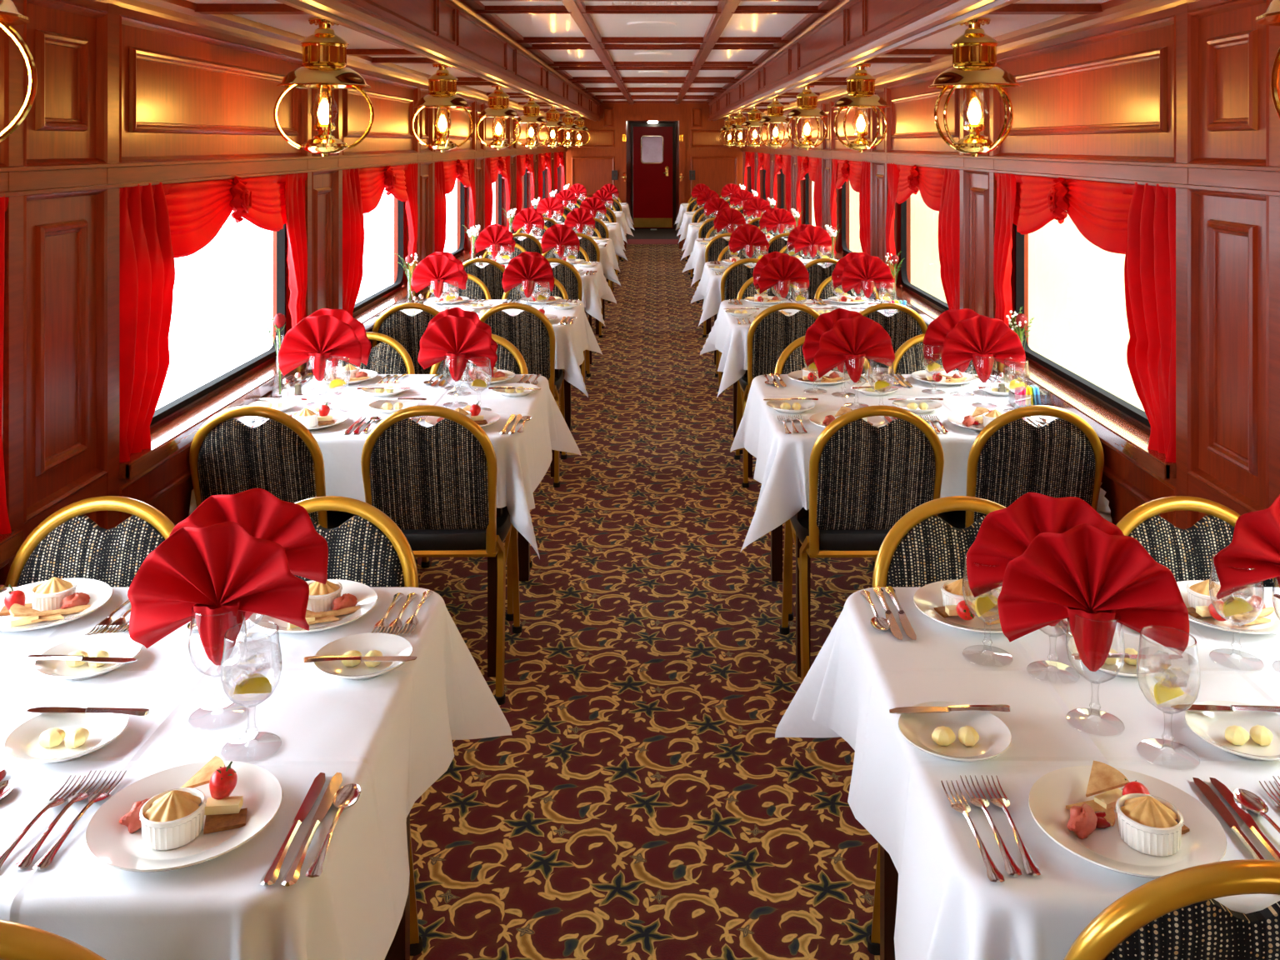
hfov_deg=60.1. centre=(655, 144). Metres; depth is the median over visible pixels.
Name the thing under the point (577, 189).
napkin
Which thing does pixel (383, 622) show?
fork
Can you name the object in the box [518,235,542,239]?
dinner plate
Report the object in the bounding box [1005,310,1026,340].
flowers
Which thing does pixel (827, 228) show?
bouquet
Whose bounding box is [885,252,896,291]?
flowers
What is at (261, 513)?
napkin
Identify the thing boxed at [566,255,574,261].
ramekin
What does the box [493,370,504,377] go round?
ham
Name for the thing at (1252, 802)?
bowl
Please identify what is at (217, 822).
cracker
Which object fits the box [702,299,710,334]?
dining table
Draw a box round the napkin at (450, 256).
[425,251,468,293]
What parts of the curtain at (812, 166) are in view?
panel, panel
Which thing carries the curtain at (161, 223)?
hanging from the wall at (184, 95)
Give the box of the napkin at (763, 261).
[753,251,789,294]
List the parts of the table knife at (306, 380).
blade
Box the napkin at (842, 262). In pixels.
[831,251,881,294]
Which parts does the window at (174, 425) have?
sill, frame plate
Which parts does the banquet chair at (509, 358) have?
backrest, frame, leg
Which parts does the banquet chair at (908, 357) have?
frame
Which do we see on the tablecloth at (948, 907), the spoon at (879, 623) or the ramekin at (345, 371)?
the spoon at (879, 623)
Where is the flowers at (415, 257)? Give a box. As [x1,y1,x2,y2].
[405,253,418,279]
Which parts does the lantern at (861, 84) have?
bulb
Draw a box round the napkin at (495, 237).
[475,225,513,257]
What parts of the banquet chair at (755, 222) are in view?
frame, backrest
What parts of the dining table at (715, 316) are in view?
leg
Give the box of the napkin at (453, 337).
[417,315,497,381]
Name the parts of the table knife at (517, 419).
handle, blade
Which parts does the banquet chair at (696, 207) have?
backrest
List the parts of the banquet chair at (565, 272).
backrest, frame, leg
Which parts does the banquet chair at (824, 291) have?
backrest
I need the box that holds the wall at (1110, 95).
[743,0,1269,528]
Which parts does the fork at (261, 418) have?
handle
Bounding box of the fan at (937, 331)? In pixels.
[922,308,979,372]
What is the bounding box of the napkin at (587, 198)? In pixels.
[580,196,594,212]
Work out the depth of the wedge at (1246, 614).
1.98 m
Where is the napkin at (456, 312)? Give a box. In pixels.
[424,306,497,352]
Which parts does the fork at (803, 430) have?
handle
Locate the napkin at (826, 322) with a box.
[802,308,877,372]
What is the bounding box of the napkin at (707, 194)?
[698,190,719,205]
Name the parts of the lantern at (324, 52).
bulb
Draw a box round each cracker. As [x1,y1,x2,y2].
[0,603,32,615]
[203,807,247,834]
[317,420,334,424]
[325,377,339,380]
[462,377,477,380]
[474,420,487,424]
[934,605,954,617]
[1181,824,1189,834]
[1186,606,1205,618]
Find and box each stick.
[39,604,90,617]
[315,605,360,618]
[346,376,369,380]
[486,376,507,380]
[823,377,843,380]
[948,377,967,381]
[1242,606,1274,619]
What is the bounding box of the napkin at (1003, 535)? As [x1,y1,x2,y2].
[966,492,1124,626]
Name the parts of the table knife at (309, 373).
blade, handle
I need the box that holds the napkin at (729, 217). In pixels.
[715,209,745,233]
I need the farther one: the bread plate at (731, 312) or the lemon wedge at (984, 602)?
the bread plate at (731, 312)
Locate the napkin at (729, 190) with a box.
[723,184,740,197]
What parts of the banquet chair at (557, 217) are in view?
frame, backrest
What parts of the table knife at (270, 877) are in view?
handle, blade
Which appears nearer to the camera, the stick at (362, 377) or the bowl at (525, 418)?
the bowl at (525, 418)
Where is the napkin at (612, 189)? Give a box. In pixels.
[601,184,619,198]
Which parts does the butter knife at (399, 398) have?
blade, handle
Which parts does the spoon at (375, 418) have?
handle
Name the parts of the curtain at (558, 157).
panel, panel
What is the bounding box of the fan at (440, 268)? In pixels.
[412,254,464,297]
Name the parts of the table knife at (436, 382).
blade, handle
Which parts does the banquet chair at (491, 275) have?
frame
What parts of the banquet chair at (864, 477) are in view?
leg, seat rail, seat, backrest, frame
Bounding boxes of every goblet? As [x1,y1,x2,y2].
[188,605,246,727]
[216,615,268,673]
[220,620,281,760]
[305,355,331,404]
[310,378,334,390]
[318,363,342,394]
[324,356,349,409]
[442,355,468,406]
[444,360,467,388]
[447,365,470,394]
[465,356,491,409]
[803,355,826,391]
[831,370,855,395]
[843,355,869,405]
[868,358,894,404]
[921,345,945,392]
[950,365,974,394]
[962,554,998,657]
[971,355,997,405]
[1002,357,1029,410]
[1026,629,1079,682]
[1065,616,1124,734]
[1135,625,1200,768]
[1209,554,1264,670]
[1271,577,1279,670]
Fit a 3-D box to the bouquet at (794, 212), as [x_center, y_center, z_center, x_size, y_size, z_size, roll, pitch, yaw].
[1.264,0.720,9.943,0.081,0.289,0.095,0,0,34]
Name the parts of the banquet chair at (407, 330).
frame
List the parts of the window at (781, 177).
glass pane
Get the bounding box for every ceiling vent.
[607,0,694,4]
[621,43,683,44]
[631,65,674,66]
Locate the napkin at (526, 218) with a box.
[512,208,543,234]
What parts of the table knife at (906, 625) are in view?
handle, blade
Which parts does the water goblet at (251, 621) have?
stem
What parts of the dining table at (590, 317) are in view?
leg, leg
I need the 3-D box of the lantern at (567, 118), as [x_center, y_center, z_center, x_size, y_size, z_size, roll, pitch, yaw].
[-1.101,-0.188,13.850,0.300,0.457,0.300,0,0,0]
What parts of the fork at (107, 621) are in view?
handle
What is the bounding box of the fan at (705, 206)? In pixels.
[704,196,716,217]
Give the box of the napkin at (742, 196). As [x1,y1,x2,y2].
[733,190,754,206]
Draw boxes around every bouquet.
[467,225,480,244]
[506,208,516,224]
[531,197,539,209]
[550,190,557,197]
[739,184,745,189]
[751,190,757,196]
[767,197,775,208]
[790,208,799,219]
[825,225,836,244]
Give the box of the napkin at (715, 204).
[705,197,729,215]
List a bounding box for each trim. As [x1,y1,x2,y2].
[0,0,567,571]
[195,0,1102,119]
[741,0,1279,529]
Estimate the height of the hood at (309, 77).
0.070 m
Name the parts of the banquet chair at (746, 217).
backrest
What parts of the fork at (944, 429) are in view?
handle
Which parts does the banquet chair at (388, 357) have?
backrest, frame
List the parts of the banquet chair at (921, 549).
backrest, frame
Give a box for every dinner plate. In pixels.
[0,578,112,631]
[85,760,282,872]
[248,579,377,633]
[286,410,349,430]
[312,369,377,384]
[425,410,499,427]
[426,295,469,304]
[458,369,514,384]
[491,259,510,264]
[513,313,557,320]
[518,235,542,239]
[520,295,562,304]
[568,259,584,264]
[709,236,729,239]
[722,259,749,264]
[744,295,786,304]
[787,370,850,385]
[802,259,813,264]
[809,410,884,427]
[827,295,869,304]
[910,370,975,385]
[913,580,1003,633]
[947,410,984,431]
[1028,765,1227,878]
[1176,580,1279,634]
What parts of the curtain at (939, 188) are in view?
panel, panel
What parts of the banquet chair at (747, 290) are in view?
leg, backrest, frame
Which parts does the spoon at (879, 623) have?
handle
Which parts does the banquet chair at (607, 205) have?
backrest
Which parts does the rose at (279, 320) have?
stem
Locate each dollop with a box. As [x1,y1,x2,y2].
[972,420,980,424]
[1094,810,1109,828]
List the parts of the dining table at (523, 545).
leg, leg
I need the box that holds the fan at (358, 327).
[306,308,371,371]
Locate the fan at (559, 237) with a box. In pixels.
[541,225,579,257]
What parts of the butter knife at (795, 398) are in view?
blade, handle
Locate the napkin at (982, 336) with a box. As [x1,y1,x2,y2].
[941,315,1025,382]
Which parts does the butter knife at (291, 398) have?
blade, handle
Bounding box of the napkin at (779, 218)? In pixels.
[765,208,795,234]
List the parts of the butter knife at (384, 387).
handle, blade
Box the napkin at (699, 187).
[693,184,709,198]
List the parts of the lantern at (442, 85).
bulb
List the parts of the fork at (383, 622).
handle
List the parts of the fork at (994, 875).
handle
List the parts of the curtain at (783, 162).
panel, panel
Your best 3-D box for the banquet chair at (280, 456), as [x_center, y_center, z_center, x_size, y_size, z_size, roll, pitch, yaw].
[-1.144,1.188,3.423,0.430,0.891,0.589,0,0,1]
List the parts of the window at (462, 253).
sill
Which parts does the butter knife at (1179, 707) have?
blade, handle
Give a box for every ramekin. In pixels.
[30,577,77,611]
[139,787,206,849]
[292,407,318,427]
[306,580,342,612]
[338,364,359,379]
[443,291,457,300]
[455,407,471,418]
[476,367,497,379]
[496,255,505,261]
[536,291,549,300]
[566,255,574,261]
[729,255,739,261]
[754,292,768,301]
[780,310,789,316]
[795,255,802,261]
[801,366,822,380]
[836,291,850,301]
[925,366,945,380]
[940,578,984,614]
[982,409,1003,426]
[1115,793,1184,856]
[1185,579,1232,608]
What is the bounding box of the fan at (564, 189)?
[561,189,576,206]
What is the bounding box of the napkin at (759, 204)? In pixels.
[746,197,770,217]
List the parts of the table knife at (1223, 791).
blade, handle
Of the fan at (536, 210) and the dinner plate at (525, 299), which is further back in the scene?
the fan at (536, 210)
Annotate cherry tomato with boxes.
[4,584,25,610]
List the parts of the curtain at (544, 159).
panel, panel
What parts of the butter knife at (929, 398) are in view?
blade, handle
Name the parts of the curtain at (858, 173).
panel, panel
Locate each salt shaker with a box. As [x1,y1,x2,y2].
[280,378,290,397]
[1008,378,1014,401]
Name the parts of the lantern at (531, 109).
bulb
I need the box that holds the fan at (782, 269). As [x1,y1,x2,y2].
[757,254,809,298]
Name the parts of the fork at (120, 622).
handle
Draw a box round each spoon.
[0,780,14,800]
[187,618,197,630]
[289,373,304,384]
[305,783,360,877]
[361,415,380,433]
[424,374,439,384]
[517,415,531,432]
[569,316,576,324]
[762,374,774,384]
[860,590,890,631]
[883,374,899,384]
[1035,417,1048,424]
[1233,788,1279,833]
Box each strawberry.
[209,760,237,799]
[318,401,329,416]
[329,368,338,379]
[437,293,444,300]
[468,365,477,379]
[470,400,480,415]
[530,291,537,301]
[539,306,544,314]
[757,295,763,301]
[807,371,817,381]
[840,295,847,301]
[932,372,942,381]
[955,600,975,620]
[1121,778,1149,795]
[1208,600,1229,621]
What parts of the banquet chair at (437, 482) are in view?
frame, backrest, seat, seat rail, leg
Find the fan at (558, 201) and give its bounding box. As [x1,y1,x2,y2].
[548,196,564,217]
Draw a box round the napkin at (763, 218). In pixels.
[759,208,789,232]
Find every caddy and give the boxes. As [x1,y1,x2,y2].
[825,262,833,268]
[884,304,908,314]
[1008,390,1047,408]
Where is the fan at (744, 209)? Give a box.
[742,196,764,217]
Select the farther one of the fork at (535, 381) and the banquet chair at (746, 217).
the banquet chair at (746, 217)
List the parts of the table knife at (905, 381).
handle, blade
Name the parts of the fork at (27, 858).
handle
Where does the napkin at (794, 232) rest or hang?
in the goblet
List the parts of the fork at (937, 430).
handle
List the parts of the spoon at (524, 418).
handle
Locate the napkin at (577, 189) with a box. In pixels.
[569,184,586,198]
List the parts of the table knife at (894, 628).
handle, blade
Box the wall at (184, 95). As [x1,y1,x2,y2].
[0,0,565,585]
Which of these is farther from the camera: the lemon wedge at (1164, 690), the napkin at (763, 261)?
the napkin at (763, 261)
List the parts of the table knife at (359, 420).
handle, blade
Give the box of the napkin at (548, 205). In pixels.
[536,197,561,218]
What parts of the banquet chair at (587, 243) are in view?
backrest, frame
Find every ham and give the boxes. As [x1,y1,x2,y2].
[60,592,89,609]
[119,797,151,833]
[332,593,357,609]
[355,370,367,377]
[455,295,462,299]
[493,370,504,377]
[548,295,554,299]
[771,295,779,299]
[822,415,834,425]
[829,371,839,378]
[855,295,862,299]
[953,371,963,378]
[962,415,974,426]
[1067,803,1097,839]
[1246,594,1265,613]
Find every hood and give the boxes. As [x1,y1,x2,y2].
[0,0,29,25]
[276,65,370,89]
[412,94,471,108]
[477,107,519,117]
[514,115,548,123]
[538,120,566,126]
[556,123,579,129]
[569,125,589,130]
[720,125,739,130]
[728,123,752,129]
[740,120,767,126]
[759,115,792,123]
[785,107,828,117]
[831,94,890,108]
[928,65,1021,89]
[1255,0,1279,25]
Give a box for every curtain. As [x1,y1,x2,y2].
[0,194,11,534]
[119,172,307,462]
[342,162,418,316]
[434,159,475,254]
[485,155,511,231]
[516,154,534,214]
[538,152,551,204]
[554,151,564,197]
[744,151,754,195]
[756,152,769,205]
[773,154,790,227]
[795,155,821,227]
[830,159,870,255]
[885,162,959,309]
[993,172,1175,462]
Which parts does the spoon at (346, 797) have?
handle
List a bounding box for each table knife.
[0,584,6,590]
[0,769,8,781]
[260,772,325,886]
[280,772,342,886]
[290,372,312,386]
[300,374,314,384]
[342,414,366,434]
[351,414,373,434]
[430,372,447,386]
[438,372,450,386]
[500,414,515,434]
[508,414,521,434]
[558,316,565,324]
[564,316,570,324]
[769,373,779,387]
[775,373,786,387]
[873,585,902,640]
[884,415,892,422]
[885,585,916,640]
[889,373,907,387]
[896,373,912,387]
[1022,417,1035,426]
[1027,416,1042,426]
[1192,777,1264,859]
[1209,777,1279,860]
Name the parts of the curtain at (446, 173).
panel, panel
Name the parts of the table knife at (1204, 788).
blade, handle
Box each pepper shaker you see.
[294,372,303,395]
[419,294,424,304]
[880,294,884,303]
[996,372,1004,392]
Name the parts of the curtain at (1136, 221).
panel, panel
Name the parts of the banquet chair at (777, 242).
backrest, frame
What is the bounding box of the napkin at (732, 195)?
[729,189,742,207]
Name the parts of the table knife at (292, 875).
handle, blade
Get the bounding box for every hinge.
[622,134,626,141]
[679,134,683,141]
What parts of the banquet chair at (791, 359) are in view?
leg, backrest, frame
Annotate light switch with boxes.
[611,170,617,179]
[689,170,694,179]
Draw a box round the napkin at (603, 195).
[593,190,613,205]
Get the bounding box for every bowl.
[188,605,246,677]
[220,620,281,707]
[305,355,331,384]
[324,356,349,391]
[332,783,360,809]
[370,415,380,421]
[424,380,433,384]
[442,355,468,386]
[465,356,491,392]
[520,415,531,421]
[764,380,774,384]
[843,355,869,387]
[870,616,890,631]
[889,380,899,384]
[962,554,998,621]
[971,355,997,387]
[1002,357,1029,393]
[1039,629,1070,637]
[1065,616,1124,684]
[1135,625,1200,714]
[1209,554,1264,625]
[1233,788,1268,814]
[1271,577,1279,619]
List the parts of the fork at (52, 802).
handle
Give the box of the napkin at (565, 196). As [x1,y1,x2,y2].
[555,190,575,206]
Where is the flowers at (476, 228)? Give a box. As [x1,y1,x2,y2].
[471,225,478,244]
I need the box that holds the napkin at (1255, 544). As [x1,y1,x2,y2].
[1213,494,1279,599]
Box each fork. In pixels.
[0,775,85,868]
[12,770,106,869]
[32,770,126,869]
[83,599,129,635]
[100,608,130,633]
[116,620,129,632]
[245,416,260,424]
[250,417,267,427]
[371,592,404,633]
[375,374,390,384]
[383,374,398,383]
[385,592,417,634]
[390,374,406,383]
[398,590,433,634]
[415,415,427,422]
[516,375,527,383]
[523,375,534,384]
[530,374,541,384]
[777,415,791,434]
[785,415,799,432]
[794,415,807,432]
[864,374,875,382]
[920,415,941,433]
[929,415,949,433]
[940,780,1004,882]
[960,775,1022,875]
[981,775,1041,875]
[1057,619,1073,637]
[1259,780,1279,808]
[1272,775,1279,787]
[1273,594,1279,599]
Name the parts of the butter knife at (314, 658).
handle, blade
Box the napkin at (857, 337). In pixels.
[814,315,894,382]
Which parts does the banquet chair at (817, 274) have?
frame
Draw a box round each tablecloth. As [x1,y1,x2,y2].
[0,587,511,959]
[188,374,581,559]
[414,299,602,397]
[475,261,616,324]
[518,238,620,285]
[557,222,627,260]
[615,211,634,243]
[620,203,634,230]
[675,203,689,229]
[676,211,694,242]
[680,222,702,259]
[682,238,769,286]
[690,261,824,325]
[700,299,893,396]
[730,374,1111,552]
[775,587,1279,959]
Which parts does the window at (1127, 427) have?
frame plate, sill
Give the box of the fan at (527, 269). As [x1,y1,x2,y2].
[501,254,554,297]
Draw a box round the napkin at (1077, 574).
[997,523,1189,671]
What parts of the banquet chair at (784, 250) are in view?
backrest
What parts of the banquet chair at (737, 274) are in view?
leg, backrest, frame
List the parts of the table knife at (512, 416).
handle, blade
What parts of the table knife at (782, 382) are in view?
handle, blade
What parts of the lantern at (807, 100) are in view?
bulb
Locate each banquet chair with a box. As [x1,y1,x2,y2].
[0,920,105,959]
[5,495,174,587]
[189,405,356,529]
[294,495,422,955]
[327,331,417,565]
[360,405,522,704]
[371,302,439,374]
[421,334,532,620]
[425,273,490,299]
[462,257,504,299]
[479,302,567,487]
[482,243,526,259]
[501,277,571,453]
[513,232,542,254]
[515,225,548,237]
[532,216,557,229]
[535,257,590,391]
[541,211,566,222]
[541,246,592,373]
[553,205,571,215]
[561,202,579,209]
[565,233,604,338]
[567,198,582,205]
[572,225,601,238]
[583,217,612,303]
[595,206,619,278]
[595,211,614,289]
[605,199,623,261]
[605,202,616,211]
[612,195,621,202]
[685,198,704,261]
[687,196,697,203]
[688,206,714,279]
[691,203,704,211]
[695,217,725,303]
[697,212,714,222]
[702,232,744,337]
[705,225,736,238]
[715,258,759,391]
[717,245,764,261]
[729,203,742,209]
[734,302,819,488]
[736,276,802,454]
[737,206,753,215]
[742,212,763,220]
[747,217,772,229]
[758,225,789,238]
[768,232,789,253]
[770,335,876,620]
[779,245,823,259]
[780,405,944,682]
[799,258,838,299]
[814,275,880,299]
[860,302,927,374]
[867,495,1005,954]
[887,333,976,374]
[937,405,1104,529]
[1063,859,1279,959]
[1115,495,1279,587]
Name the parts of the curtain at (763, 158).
panel, panel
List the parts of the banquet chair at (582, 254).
backrest, frame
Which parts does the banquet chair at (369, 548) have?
backrest, frame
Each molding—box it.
[275,0,600,120]
[708,0,1019,120]
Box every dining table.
[384,812,409,959]
[487,507,529,677]
[550,369,570,477]
[579,309,591,385]
[595,273,604,334]
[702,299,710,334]
[714,314,723,377]
[733,370,752,477]
[770,507,810,677]
[880,844,898,959]
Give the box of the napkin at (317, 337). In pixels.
[278,315,361,381]
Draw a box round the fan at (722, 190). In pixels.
[720,183,732,198]
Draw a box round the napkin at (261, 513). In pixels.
[169,488,328,620]
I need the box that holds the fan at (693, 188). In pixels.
[691,183,702,198]
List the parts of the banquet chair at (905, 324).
frame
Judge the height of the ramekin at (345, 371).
0.055 m
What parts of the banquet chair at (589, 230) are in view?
backrest, frame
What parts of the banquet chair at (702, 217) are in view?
frame, backrest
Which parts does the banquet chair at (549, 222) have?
backrest, frame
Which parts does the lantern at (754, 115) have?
bulb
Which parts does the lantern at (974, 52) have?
bulb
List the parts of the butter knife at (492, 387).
handle, blade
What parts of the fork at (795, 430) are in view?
handle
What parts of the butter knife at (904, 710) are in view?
blade, handle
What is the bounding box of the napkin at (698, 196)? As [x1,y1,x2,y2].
[696,189,709,205]
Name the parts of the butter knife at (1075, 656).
handle, blade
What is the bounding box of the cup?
[465,410,471,418]
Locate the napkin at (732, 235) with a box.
[728,224,760,255]
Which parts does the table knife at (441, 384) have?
blade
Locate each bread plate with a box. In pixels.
[4,702,128,763]
[35,632,141,679]
[247,399,299,411]
[313,632,412,679]
[361,383,408,396]
[368,399,418,414]
[400,309,421,315]
[462,302,492,309]
[471,309,488,315]
[492,383,538,396]
[548,301,578,309]
[575,262,598,266]
[593,238,609,241]
[604,222,617,224]
[689,224,701,226]
[697,240,708,244]
[708,265,728,270]
[725,309,756,316]
[766,398,814,414]
[792,301,814,307]
[813,309,834,314]
[852,382,898,395]
[868,301,891,305]
[892,399,942,414]
[898,701,1011,761]
[976,382,1014,396]
[1068,631,1170,677]
[1185,700,1279,760]
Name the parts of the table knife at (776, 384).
handle, blade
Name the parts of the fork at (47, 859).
handle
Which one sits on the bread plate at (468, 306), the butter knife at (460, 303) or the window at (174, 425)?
the butter knife at (460, 303)
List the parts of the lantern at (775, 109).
bulb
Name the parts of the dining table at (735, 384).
leg, leg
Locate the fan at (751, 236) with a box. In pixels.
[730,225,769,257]
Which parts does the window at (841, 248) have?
sill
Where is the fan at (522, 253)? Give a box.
[502,251,552,289]
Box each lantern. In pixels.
[0,0,37,142]
[273,17,374,156]
[410,63,473,152]
[475,85,520,149]
[513,98,549,149]
[538,106,567,148]
[555,112,579,147]
[569,116,589,146]
[719,116,739,146]
[728,112,752,147]
[740,106,768,148]
[759,98,792,149]
[785,85,828,149]
[831,63,890,152]
[928,17,1021,156]
[1255,0,1279,119]
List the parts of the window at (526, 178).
glass pane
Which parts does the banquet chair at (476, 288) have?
backrest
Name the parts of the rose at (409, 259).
stem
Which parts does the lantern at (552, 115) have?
bulb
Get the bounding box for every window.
[0,529,23,563]
[119,223,310,479]
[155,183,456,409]
[352,199,423,329]
[451,180,479,263]
[485,170,513,250]
[516,168,531,230]
[541,165,549,199]
[556,161,562,194]
[746,162,752,194]
[759,165,766,200]
[776,168,790,230]
[800,173,815,225]
[827,180,852,259]
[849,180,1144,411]
[881,196,949,324]
[992,223,1175,479]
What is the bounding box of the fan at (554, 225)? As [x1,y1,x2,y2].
[540,224,572,252]
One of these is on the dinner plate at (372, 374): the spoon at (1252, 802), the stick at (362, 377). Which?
the stick at (362, 377)
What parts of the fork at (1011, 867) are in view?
handle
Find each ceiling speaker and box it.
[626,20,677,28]
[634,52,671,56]
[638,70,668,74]
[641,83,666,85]
[643,92,664,94]
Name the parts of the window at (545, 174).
glass pane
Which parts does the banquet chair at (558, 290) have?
backrest, frame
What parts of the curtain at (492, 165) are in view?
panel, panel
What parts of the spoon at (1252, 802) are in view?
handle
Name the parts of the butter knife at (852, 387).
handle, blade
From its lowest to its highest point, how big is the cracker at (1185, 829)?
0.005 m
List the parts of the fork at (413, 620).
handle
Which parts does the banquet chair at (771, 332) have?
leg, seat, frame, backrest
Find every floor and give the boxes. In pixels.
[410,244,879,959]
[626,239,679,244]
[628,229,678,239]
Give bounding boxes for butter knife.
[25,706,149,715]
[26,655,137,663]
[252,397,307,400]
[303,655,416,662]
[356,386,410,389]
[370,397,426,399]
[460,303,494,304]
[488,386,540,389]
[723,308,759,309]
[763,397,818,400]
[850,385,903,389]
[888,397,943,399]
[889,704,1010,714]
[977,386,1009,388]
[1070,653,1183,659]
[1170,704,1279,712]
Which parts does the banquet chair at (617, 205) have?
backrest, frame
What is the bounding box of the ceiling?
[186,0,1110,117]
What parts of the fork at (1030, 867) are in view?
handle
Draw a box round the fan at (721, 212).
[713,207,738,232]
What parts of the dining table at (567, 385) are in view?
leg, leg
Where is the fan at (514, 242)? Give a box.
[481,223,515,254]
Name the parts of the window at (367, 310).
frame plate, sill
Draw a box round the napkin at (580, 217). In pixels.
[565,208,594,233]
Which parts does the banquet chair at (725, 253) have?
backrest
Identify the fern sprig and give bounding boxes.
[255,310,279,385]
[395,253,409,294]
[832,224,839,259]
[894,251,904,294]
[1016,306,1034,379]
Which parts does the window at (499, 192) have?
glass pane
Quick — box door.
[630,125,674,229]
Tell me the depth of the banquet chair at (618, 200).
16.55 m
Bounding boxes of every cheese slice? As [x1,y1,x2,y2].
[10,615,38,626]
[204,795,243,814]
[288,617,314,628]
[317,415,332,420]
[470,415,483,420]
[802,375,808,379]
[926,375,933,379]
[945,605,958,615]
[975,416,983,420]
[1094,788,1122,809]
[1195,605,1211,616]
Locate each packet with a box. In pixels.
[1014,386,1022,405]
[1020,385,1025,405]
[1023,385,1028,405]
[1025,385,1033,405]
[1030,385,1037,405]
[1034,385,1041,404]
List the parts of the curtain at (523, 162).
panel, panel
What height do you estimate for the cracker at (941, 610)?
0.005 m
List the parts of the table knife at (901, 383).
handle, blade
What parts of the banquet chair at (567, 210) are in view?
backrest, frame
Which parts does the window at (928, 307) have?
sill, frame plate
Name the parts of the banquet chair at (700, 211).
frame, backrest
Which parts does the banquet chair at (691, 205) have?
frame, backrest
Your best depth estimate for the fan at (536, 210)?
9.98 m
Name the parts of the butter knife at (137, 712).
blade, handle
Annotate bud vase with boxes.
[270,335,287,398]
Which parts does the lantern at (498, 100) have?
bulb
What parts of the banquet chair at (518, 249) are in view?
backrest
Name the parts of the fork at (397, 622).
handle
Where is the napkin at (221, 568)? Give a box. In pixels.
[127,521,309,665]
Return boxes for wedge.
[9,603,45,616]
[31,610,64,622]
[180,755,224,788]
[233,673,271,694]
[305,610,322,617]
[308,611,339,624]
[311,405,319,412]
[329,378,345,388]
[334,373,349,379]
[445,295,455,300]
[463,405,470,411]
[471,379,487,387]
[474,373,489,379]
[502,255,509,259]
[537,295,546,299]
[568,255,575,259]
[795,295,804,300]
[809,362,817,369]
[820,379,837,382]
[835,287,842,293]
[835,406,852,416]
[874,380,889,389]
[883,295,890,300]
[927,362,939,372]
[939,374,954,379]
[945,379,962,382]
[970,605,999,618]
[971,406,989,417]
[975,593,997,617]
[982,615,999,624]
[1009,379,1024,389]
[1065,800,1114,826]
[1085,760,1129,797]
[1153,679,1184,704]
[1222,596,1253,616]
[1234,614,1270,625]
[1238,612,1257,619]
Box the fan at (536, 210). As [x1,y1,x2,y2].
[519,207,544,231]
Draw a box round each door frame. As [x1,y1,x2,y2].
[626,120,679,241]
[633,125,672,229]
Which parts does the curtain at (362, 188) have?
panel, panel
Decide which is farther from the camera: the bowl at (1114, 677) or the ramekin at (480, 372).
the ramekin at (480, 372)
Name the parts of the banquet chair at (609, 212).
backrest, frame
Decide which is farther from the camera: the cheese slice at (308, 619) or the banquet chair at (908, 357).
the banquet chair at (908, 357)
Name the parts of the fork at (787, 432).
handle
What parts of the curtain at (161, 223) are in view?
panel, panel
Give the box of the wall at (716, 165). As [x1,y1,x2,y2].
[565,103,742,203]
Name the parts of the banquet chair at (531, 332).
backrest, frame, seat, leg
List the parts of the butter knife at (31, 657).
handle, blade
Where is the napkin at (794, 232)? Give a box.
[787,224,823,255]
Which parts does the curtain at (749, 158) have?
panel, panel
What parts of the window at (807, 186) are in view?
glass pane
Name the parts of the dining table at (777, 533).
leg, leg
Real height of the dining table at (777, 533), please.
0.748 m
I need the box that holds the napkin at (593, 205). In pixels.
[581,197,606,217]
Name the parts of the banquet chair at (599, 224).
backrest, frame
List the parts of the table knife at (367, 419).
handle, blade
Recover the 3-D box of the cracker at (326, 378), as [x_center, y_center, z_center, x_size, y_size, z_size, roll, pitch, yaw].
[-1.203,0.872,4.109,0.050,0.005,0.034,0,0,-17]
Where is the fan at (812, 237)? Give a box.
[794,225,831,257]
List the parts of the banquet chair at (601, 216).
backrest, frame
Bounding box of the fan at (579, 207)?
[564,207,593,229]
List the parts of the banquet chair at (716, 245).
frame, backrest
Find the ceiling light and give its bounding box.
[647,120,658,123]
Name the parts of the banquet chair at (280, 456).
backrest, seat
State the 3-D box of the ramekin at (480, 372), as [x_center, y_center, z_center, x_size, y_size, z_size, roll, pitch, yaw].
[-0.631,0.848,4.129,0.078,0.055,0.078,0,0,39]
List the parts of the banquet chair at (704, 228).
frame, backrest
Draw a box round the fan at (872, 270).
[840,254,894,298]
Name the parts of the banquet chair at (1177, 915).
backrest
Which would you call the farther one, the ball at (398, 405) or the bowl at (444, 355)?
the bowl at (444, 355)
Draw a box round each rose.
[273,313,285,394]
[405,255,413,302]
[830,226,835,258]
[890,255,898,299]
[1015,313,1027,379]
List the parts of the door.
kick plate, handle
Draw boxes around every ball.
[39,727,65,748]
[65,650,88,667]
[65,727,89,748]
[88,650,109,667]
[261,402,272,408]
[273,402,282,409]
[341,650,361,666]
[364,650,382,667]
[375,388,384,393]
[382,402,392,409]
[385,385,394,392]
[393,402,403,409]
[505,388,514,393]
[515,386,524,393]
[780,402,790,409]
[791,402,800,409]
[865,385,874,391]
[876,388,884,392]
[906,402,917,409]
[919,402,928,409]
[931,725,955,745]
[958,725,979,746]
[991,385,998,391]
[1005,385,1010,392]
[1104,648,1119,664]
[1121,647,1139,664]
[1225,725,1249,744]
[1250,725,1272,745]

